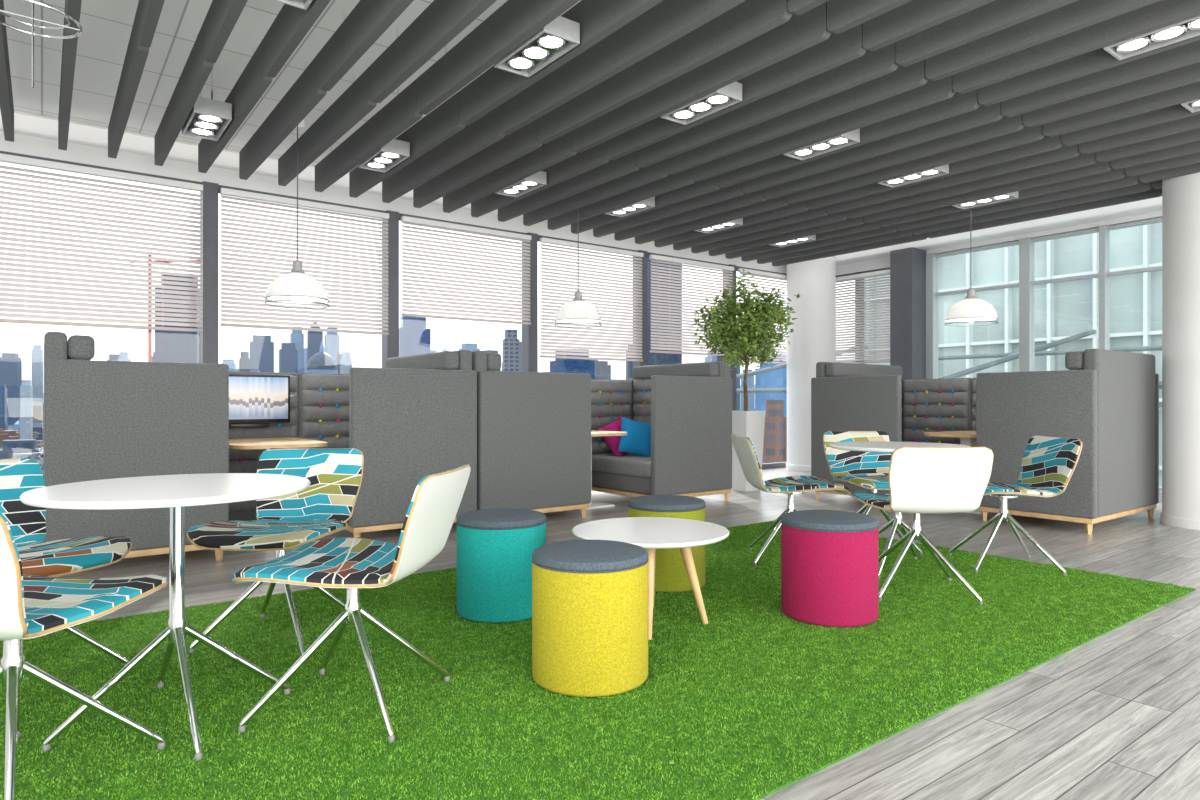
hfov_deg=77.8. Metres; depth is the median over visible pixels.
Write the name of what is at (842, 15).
ceiling baffle
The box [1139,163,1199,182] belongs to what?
ceiling baffle
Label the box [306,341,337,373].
domed building
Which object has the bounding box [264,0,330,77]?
ceiling beam
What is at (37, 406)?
building
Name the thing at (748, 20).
ceiling beam
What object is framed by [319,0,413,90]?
ceiling beam
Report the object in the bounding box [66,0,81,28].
ceiling baffle
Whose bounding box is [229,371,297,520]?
divider
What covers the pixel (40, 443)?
building
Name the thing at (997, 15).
ceiling beam
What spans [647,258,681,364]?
tower building
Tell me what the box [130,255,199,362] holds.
tower building
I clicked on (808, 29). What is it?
ceiling beam
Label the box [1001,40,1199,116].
ceiling beam
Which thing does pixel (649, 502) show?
cushion
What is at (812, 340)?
round column
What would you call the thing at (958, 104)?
ceiling baffle
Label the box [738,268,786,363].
blind
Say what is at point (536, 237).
window
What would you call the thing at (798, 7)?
ceiling baffle
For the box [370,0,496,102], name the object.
ceiling beam
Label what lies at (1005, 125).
ceiling baffle
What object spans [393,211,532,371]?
window
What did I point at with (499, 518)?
cushion
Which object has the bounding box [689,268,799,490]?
potted tree
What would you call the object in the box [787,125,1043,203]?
ceiling baffle
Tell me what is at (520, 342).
tower building
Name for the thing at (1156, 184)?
ceiling baffle
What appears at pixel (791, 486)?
shell chair
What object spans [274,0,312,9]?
ceiling light
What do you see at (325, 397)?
cushion
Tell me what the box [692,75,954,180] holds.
ceiling baffle
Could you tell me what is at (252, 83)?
ceiling beam
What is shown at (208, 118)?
ceiling light
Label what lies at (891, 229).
ceiling baffle
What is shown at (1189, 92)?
ceiling baffle
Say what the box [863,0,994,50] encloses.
ceiling beam
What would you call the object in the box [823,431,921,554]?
shell chair
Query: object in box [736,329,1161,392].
glass canopy
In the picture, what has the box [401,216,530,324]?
blind
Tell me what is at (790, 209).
ceiling baffle
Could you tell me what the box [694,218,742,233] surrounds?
ceiling light
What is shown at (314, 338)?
tower building
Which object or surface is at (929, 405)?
cushion
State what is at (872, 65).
ceiling baffle
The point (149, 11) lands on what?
ceiling baffle
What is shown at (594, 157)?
ceiling beam
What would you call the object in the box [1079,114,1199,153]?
ceiling baffle
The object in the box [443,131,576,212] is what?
ceiling beam
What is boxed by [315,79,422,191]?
ceiling beam
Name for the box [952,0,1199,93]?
ceiling beam
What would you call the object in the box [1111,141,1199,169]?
ceiling baffle
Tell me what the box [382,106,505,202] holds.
ceiling beam
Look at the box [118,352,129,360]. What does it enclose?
tower building
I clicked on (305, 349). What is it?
tower building
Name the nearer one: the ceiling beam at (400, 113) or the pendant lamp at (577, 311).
the ceiling beam at (400, 113)
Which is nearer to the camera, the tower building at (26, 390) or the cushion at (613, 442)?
the cushion at (613, 442)
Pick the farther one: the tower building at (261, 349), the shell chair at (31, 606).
the tower building at (261, 349)
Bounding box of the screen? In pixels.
[229,374,289,427]
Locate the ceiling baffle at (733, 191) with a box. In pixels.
[593,183,743,236]
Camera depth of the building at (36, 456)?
265.15 m
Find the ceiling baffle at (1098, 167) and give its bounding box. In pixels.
[863,160,1111,222]
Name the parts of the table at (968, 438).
foot plate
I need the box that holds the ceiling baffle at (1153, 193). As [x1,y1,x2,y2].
[926,187,1161,237]
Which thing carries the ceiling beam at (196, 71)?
hanging from the ceiling
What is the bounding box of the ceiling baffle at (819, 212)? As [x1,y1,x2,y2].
[673,206,828,249]
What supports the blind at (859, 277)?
attached to the window at (888, 267)
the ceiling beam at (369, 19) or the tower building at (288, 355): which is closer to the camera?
the ceiling beam at (369, 19)
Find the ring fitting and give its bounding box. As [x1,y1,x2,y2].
[0,0,82,87]
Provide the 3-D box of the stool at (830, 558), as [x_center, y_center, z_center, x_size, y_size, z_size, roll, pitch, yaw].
[1.059,0.760,3.440,0.434,0.460,0.434,0,0,11]
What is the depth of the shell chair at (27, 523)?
2.70 m
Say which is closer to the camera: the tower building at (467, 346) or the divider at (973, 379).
the divider at (973, 379)
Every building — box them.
[0,353,21,424]
[0,361,4,427]
[0,428,15,435]
[0,434,18,447]
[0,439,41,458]
[5,385,6,422]
[9,452,43,477]
[14,421,18,429]
[16,428,38,438]
[20,380,32,438]
[32,345,42,401]
[33,402,43,422]
[33,423,41,432]
[33,433,41,439]
[37,440,43,451]
[42,408,43,439]
[107,354,118,360]
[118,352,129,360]
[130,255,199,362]
[221,359,235,371]
[239,352,249,371]
[249,335,273,371]
[279,343,297,372]
[290,326,303,372]
[304,348,306,372]
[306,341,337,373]
[307,322,322,362]
[324,327,339,359]
[335,354,341,373]
[340,352,351,373]
[399,316,430,356]
[459,343,479,350]
[484,350,500,370]
[502,329,519,371]
[520,342,521,371]
[550,349,594,378]
[595,361,610,378]
[626,345,629,379]
[628,345,632,379]
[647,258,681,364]
[705,352,716,361]
[717,353,739,410]
[741,370,753,410]
[755,353,786,462]
[763,400,786,462]
[854,222,1161,491]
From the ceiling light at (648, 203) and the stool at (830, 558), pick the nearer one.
the stool at (830, 558)
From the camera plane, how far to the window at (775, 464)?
10.45 m
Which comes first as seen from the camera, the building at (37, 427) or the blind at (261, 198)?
the blind at (261, 198)
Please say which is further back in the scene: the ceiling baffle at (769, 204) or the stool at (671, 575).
the ceiling baffle at (769, 204)
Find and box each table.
[20,473,309,760]
[229,438,326,467]
[572,517,728,639]
[577,430,626,509]
[829,441,969,578]
[923,431,980,513]
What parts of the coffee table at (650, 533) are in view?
leg, leg, leg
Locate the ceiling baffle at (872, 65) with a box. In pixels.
[636,43,898,167]
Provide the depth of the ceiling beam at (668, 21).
3.96 m
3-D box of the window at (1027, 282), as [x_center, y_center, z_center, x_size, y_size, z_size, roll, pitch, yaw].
[5.519,-0.485,8.708,0.140,2.970,3.510,0,0,-37]
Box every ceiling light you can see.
[182,69,231,140]
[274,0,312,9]
[358,139,409,172]
[494,16,579,77]
[495,171,546,196]
[604,196,654,216]
[661,82,741,124]
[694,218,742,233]
[769,234,815,246]
[783,128,859,159]
[877,164,948,187]
[952,191,1018,208]
[1103,15,1199,60]
[1181,99,1199,112]
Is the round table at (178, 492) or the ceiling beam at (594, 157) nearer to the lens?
the round table at (178, 492)
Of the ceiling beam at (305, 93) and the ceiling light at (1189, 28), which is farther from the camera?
the ceiling beam at (305, 93)
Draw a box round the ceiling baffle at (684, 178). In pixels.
[548,168,694,229]
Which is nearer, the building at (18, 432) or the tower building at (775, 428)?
the tower building at (775, 428)
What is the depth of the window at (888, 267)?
10.94 m
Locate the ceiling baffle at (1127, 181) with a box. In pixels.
[896,175,1138,230]
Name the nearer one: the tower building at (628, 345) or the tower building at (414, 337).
the tower building at (414, 337)
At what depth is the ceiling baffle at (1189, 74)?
4.37 m
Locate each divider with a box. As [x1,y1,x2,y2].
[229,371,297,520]
[972,378,975,430]
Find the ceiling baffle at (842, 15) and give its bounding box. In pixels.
[827,0,911,33]
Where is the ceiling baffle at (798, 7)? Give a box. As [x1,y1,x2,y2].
[787,0,828,14]
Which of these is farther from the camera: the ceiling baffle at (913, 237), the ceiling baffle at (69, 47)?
the ceiling baffle at (913, 237)
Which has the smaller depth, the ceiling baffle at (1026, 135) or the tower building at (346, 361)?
the ceiling baffle at (1026, 135)
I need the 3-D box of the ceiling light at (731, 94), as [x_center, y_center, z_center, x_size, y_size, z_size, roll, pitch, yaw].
[0.604,-1.899,4.478,0.210,0.302,0.480,0,0,-37]
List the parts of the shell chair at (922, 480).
leg, leg, leg, leg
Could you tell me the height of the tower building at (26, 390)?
111.004 m
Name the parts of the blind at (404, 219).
head rail, rail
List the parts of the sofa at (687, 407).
panel, seat, frame, panel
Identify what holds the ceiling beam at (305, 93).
hanging from the ceiling
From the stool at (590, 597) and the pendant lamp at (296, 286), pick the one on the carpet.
the stool at (590, 597)
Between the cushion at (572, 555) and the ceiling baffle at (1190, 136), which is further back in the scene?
the ceiling baffle at (1190, 136)
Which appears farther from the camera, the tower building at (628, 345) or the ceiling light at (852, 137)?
the tower building at (628, 345)
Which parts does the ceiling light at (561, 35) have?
reflector plate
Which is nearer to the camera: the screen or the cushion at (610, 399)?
the screen
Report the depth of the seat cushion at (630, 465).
7.25 m
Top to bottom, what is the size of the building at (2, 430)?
45.419 m
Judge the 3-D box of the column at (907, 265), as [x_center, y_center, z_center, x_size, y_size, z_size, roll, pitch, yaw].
[4.192,-0.515,10.119,0.350,3.030,0.320,0,0,-37]
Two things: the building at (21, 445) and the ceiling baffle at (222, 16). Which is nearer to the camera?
the ceiling baffle at (222, 16)
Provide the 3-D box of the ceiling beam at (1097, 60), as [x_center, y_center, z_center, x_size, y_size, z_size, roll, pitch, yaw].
[2.905,-1.900,3.594,0.048,0.300,2.124,0,0,-37]
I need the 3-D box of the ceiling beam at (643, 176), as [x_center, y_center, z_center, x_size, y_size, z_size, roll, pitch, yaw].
[-0.117,-1.900,6.652,0.048,0.300,2.124,0,0,-37]
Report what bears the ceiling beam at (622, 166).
hanging from the ceiling
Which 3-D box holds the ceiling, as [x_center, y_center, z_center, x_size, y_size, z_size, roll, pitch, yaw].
[1.710,-2.150,3.970,11.900,0.200,10.300,0,0,-37]
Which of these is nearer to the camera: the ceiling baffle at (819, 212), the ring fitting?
the ring fitting
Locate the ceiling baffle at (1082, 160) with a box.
[845,152,1095,218]
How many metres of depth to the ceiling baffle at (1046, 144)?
5.64 m
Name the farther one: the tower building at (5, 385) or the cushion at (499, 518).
the tower building at (5, 385)
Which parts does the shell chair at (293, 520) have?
leg, leg, leg, leg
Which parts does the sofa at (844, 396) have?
frame, panel, panel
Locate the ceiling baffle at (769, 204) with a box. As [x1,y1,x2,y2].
[635,195,788,243]
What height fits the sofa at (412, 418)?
1.385 m
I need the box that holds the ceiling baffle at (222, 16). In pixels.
[204,0,247,62]
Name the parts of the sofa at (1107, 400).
leg, panel, frame, leg, leg, panel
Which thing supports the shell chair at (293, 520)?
on the carpet
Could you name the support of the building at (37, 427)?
on the ground
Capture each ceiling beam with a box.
[108,6,148,158]
[154,22,213,165]
[198,38,272,172]
[239,53,326,179]
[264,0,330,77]
[278,66,376,185]
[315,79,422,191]
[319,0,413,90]
[349,91,465,197]
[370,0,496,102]
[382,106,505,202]
[413,119,542,207]
[417,0,579,114]
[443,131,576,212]
[460,0,662,124]
[471,142,608,217]
[498,151,639,221]
[500,0,744,134]
[523,160,667,225]
[538,0,792,143]
[573,2,830,152]
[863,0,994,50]
[895,0,1077,66]
[925,0,1160,80]
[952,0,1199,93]
[978,35,1199,105]
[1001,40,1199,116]
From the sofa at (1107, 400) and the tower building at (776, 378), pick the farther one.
the tower building at (776, 378)
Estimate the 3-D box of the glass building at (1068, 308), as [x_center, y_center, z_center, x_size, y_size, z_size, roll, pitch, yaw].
[14.382,9.000,14.199,0.550,44.000,21.540,0,0,-37]
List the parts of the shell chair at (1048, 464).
leg, leg, leg, leg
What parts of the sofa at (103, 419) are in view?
frame, leg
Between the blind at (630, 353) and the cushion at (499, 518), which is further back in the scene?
the blind at (630, 353)
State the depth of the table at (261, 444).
5.20 m
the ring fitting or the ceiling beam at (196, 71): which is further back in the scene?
the ceiling beam at (196, 71)
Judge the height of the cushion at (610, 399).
0.785 m
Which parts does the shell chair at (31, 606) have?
leg, leg, leg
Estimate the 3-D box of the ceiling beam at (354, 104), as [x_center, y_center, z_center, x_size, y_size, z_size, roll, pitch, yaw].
[-1.979,-1.900,5.256,0.048,0.300,2.124,0,0,-37]
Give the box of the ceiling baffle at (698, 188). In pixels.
[571,176,719,233]
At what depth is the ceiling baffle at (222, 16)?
3.59 m
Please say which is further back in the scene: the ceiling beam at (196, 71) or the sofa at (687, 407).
the sofa at (687, 407)
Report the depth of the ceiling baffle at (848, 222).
8.07 m
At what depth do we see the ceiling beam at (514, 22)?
3.87 m
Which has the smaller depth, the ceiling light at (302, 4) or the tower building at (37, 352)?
the ceiling light at (302, 4)
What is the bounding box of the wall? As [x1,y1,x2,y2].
[836,211,1161,275]
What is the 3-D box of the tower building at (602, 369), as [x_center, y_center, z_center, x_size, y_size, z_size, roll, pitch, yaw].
[-4.184,-22.861,2528.989,58.707,217.722,58.707,0,0,-37]
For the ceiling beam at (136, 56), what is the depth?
4.31 m
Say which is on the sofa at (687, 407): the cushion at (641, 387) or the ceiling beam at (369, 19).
the cushion at (641, 387)
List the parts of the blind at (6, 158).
head rail, rail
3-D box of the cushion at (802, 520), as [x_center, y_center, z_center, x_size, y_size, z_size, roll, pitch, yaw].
[1.059,0.550,3.440,0.432,0.041,0.432,0,0,-37]
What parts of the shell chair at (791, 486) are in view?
leg, leg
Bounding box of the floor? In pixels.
[60,467,1199,799]
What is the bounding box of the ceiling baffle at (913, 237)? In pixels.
[772,233,927,266]
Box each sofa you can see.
[44,332,228,577]
[298,350,476,537]
[471,351,590,517]
[591,361,731,500]
[811,362,972,499]
[976,349,1158,533]
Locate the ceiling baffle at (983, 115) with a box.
[742,102,1002,193]
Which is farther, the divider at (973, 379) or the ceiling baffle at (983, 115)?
the divider at (973, 379)
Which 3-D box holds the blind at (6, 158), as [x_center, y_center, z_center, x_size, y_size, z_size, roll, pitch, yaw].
[-3.985,-1.205,5.899,1.491,1.250,0.060,0,0,-37]
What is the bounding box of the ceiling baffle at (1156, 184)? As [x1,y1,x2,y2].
[1151,180,1161,188]
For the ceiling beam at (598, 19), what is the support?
hanging from the ceiling
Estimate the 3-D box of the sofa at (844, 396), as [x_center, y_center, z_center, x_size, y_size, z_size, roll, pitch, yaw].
[2.962,0.307,7.534,1.380,1.385,0.960,0,0,-37]
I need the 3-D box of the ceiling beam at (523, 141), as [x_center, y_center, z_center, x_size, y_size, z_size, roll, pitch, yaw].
[-1.048,-1.900,5.954,0.048,0.300,2.124,0,0,-37]
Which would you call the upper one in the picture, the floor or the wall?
the wall
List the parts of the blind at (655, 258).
rail, head rail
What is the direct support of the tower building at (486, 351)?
on the ground
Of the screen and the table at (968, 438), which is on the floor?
the table at (968, 438)
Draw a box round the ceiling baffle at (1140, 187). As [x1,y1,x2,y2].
[911,181,1151,234]
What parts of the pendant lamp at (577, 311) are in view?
lamp shade, cord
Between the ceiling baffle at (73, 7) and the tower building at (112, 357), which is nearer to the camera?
the ceiling baffle at (73, 7)
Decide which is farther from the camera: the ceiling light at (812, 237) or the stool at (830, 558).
the ceiling light at (812, 237)
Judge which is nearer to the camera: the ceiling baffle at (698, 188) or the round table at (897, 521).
the round table at (897, 521)
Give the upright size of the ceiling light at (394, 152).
0.302 m
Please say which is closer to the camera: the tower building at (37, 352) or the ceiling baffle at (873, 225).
the ceiling baffle at (873, 225)
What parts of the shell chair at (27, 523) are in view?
leg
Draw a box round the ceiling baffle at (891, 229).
[741,225,896,261]
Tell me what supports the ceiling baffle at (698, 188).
hanging from the ceiling
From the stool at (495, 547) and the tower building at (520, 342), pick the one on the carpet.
the stool at (495, 547)
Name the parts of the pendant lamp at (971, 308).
cord, lamp shade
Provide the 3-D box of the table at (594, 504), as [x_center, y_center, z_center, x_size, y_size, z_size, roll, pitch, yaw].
[-0.200,0.650,7.100,0.580,0.700,0.950,0,0,-37]
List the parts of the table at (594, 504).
foot plate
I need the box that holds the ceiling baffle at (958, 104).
[718,89,979,187]
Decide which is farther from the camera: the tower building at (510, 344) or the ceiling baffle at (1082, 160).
the tower building at (510, 344)
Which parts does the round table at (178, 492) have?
leg, leg, leg, leg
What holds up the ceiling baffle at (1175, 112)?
hanging from the ceiling
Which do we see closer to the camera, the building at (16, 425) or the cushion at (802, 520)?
the cushion at (802, 520)
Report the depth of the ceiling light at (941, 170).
5.87 m
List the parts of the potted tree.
planter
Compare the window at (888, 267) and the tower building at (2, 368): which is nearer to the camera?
the window at (888, 267)
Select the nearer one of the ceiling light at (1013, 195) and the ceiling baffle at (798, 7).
the ceiling baffle at (798, 7)
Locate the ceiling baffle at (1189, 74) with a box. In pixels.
[1023,62,1199,127]
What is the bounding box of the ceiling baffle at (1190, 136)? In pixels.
[1095,128,1199,161]
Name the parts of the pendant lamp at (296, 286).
lamp shade, cord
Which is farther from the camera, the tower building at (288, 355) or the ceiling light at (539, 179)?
the tower building at (288, 355)
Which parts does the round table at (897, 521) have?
leg, leg, leg, leg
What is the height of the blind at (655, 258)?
1.230 m
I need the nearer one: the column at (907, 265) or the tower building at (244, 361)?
the column at (907, 265)
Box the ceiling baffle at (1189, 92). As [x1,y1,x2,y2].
[1043,81,1199,136]
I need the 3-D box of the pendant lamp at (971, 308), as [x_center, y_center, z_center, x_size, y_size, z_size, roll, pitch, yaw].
[3.404,-1.373,6.828,0.443,1.354,0.443,0,0,31]
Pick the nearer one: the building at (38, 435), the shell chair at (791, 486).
the shell chair at (791, 486)
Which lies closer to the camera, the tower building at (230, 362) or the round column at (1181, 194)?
the round column at (1181, 194)
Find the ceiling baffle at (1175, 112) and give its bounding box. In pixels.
[1061,104,1199,145]
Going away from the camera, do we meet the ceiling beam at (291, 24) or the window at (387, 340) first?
the ceiling beam at (291, 24)
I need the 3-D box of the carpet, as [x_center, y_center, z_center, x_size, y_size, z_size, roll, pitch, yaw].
[-0.281,0.990,3.089,6.457,0.019,2.795,0,0,-37]
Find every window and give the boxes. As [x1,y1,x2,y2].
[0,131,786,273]
[0,151,210,363]
[211,183,392,367]
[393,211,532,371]
[533,233,643,379]
[644,251,732,410]
[733,265,786,468]
[836,267,889,363]
[926,217,1161,490]
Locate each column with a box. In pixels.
[786,257,835,470]
[890,247,925,378]
[1160,172,1199,529]
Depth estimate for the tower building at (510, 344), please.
693.81 m
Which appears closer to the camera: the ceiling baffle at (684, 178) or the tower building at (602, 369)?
the ceiling baffle at (684, 178)
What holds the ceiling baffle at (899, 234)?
hanging from the ceiling
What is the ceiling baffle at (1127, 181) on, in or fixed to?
hanging from the ceiling
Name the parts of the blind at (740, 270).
head rail, rail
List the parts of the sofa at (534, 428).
frame, leg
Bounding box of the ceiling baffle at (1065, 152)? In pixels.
[827,144,1079,213]
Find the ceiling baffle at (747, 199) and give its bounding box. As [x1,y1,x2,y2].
[614,189,766,240]
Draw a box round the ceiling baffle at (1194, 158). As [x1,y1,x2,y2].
[1125,152,1199,176]
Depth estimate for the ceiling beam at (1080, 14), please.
3.66 m
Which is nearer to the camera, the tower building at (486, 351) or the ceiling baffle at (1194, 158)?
the ceiling baffle at (1194, 158)
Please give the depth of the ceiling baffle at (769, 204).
7.36 m
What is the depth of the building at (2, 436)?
871.93 m
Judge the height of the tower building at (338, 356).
178.586 m
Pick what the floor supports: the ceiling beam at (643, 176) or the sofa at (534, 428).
the sofa at (534, 428)
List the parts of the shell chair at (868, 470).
leg, leg, leg, leg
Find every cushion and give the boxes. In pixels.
[302,374,348,447]
[456,508,545,528]
[532,540,647,570]
[591,380,631,452]
[592,453,650,477]
[598,415,626,455]
[618,417,650,456]
[628,495,705,510]
[633,379,650,423]
[781,510,878,530]
[903,379,967,444]
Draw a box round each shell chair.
[0,458,131,666]
[0,512,167,799]
[187,448,363,655]
[232,464,470,742]
[731,434,848,565]
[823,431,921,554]
[850,447,993,604]
[948,435,1081,575]
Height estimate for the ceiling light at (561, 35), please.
0.302 m
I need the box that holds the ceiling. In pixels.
[3,0,580,171]
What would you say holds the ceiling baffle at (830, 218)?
hanging from the ceiling
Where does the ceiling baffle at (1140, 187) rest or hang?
hanging from the ceiling
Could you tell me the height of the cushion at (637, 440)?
0.434 m
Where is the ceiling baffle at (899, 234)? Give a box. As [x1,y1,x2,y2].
[757,229,911,263]
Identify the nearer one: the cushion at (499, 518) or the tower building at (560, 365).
the cushion at (499, 518)
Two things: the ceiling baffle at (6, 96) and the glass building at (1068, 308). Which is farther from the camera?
the glass building at (1068, 308)
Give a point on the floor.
(1115, 715)
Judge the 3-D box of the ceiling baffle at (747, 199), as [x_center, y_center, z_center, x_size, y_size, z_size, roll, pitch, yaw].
[0.814,-1.900,7.351,0.048,0.300,2.124,0,0,-37]
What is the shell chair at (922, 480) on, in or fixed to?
on the carpet
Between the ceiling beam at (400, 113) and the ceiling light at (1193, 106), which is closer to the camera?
the ceiling light at (1193, 106)
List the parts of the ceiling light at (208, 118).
reflector plate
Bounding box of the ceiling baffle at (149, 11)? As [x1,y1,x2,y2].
[138,0,164,46]
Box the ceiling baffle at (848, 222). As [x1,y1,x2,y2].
[709,216,864,255]
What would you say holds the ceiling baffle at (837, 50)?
hanging from the ceiling
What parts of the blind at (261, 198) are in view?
ladder cord, head rail, rail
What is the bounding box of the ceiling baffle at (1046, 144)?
[807,135,1062,208]
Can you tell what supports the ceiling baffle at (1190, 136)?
hanging from the ceiling
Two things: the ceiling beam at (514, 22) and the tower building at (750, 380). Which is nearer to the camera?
the ceiling beam at (514, 22)
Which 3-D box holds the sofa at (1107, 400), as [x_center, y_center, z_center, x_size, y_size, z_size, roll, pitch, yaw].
[3.931,0.307,6.242,1.380,1.385,0.870,0,0,-37]
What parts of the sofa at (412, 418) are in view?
panel, leg, frame, panel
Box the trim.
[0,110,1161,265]
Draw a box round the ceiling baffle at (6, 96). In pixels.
[0,0,13,141]
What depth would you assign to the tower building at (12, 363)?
2572.15 m
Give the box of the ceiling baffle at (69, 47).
[58,0,77,150]
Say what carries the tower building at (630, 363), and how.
on the ground
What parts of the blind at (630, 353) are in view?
head rail, rail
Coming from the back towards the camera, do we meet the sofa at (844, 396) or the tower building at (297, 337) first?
the tower building at (297, 337)
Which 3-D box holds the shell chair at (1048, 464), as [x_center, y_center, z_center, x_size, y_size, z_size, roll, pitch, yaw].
[2.442,0.606,4.469,0.644,0.768,0.585,0,0,-2]
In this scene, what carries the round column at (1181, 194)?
on the floor
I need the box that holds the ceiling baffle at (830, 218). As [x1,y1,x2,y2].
[691,211,846,252]
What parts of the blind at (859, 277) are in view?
head rail, rail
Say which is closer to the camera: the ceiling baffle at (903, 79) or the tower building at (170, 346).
the ceiling baffle at (903, 79)
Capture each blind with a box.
[0,153,202,331]
[220,188,388,334]
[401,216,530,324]
[539,237,643,361]
[649,254,733,355]
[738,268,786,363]
[836,269,889,363]
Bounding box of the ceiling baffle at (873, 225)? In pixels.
[725,221,880,258]
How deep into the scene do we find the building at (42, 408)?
1070.28 m
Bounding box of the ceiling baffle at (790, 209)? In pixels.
[654,201,808,246]
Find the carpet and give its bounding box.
[0,520,1195,799]
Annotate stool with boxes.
[456,508,545,622]
[532,540,648,696]
[628,495,705,592]
[781,510,878,627]
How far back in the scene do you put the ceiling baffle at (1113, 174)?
6.35 m
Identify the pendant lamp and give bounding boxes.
[265,120,328,308]
[555,208,601,327]
[944,209,997,325]
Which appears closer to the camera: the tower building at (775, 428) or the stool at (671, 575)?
the stool at (671, 575)
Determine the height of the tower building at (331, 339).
240.839 m
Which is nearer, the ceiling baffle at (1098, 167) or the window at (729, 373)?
the ceiling baffle at (1098, 167)
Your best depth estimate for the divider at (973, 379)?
7.46 m
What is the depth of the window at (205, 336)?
6.41 m
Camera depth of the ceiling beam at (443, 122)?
5.20 m
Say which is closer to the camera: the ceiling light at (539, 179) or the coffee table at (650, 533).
the coffee table at (650, 533)
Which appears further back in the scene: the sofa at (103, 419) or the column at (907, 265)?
the column at (907, 265)
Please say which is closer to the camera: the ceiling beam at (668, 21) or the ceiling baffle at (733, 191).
the ceiling beam at (668, 21)
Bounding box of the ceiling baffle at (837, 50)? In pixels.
[605,23,866,159]
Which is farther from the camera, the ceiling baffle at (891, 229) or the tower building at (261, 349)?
the tower building at (261, 349)
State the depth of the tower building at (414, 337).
510.90 m
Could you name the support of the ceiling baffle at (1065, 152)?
hanging from the ceiling
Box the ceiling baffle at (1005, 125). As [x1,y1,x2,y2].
[765,114,1024,198]
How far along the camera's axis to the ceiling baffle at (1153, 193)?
7.05 m
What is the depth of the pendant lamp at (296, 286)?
5.36 m
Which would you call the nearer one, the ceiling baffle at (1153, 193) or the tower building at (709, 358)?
the ceiling baffle at (1153, 193)
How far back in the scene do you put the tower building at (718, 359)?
2108.06 m
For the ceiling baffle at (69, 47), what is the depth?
4.14 m
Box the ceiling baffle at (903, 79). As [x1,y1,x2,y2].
[665,60,927,174]
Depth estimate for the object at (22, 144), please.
6.94 m
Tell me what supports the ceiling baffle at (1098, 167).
hanging from the ceiling
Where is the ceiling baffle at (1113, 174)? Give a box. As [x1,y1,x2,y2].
[880,168,1125,226]

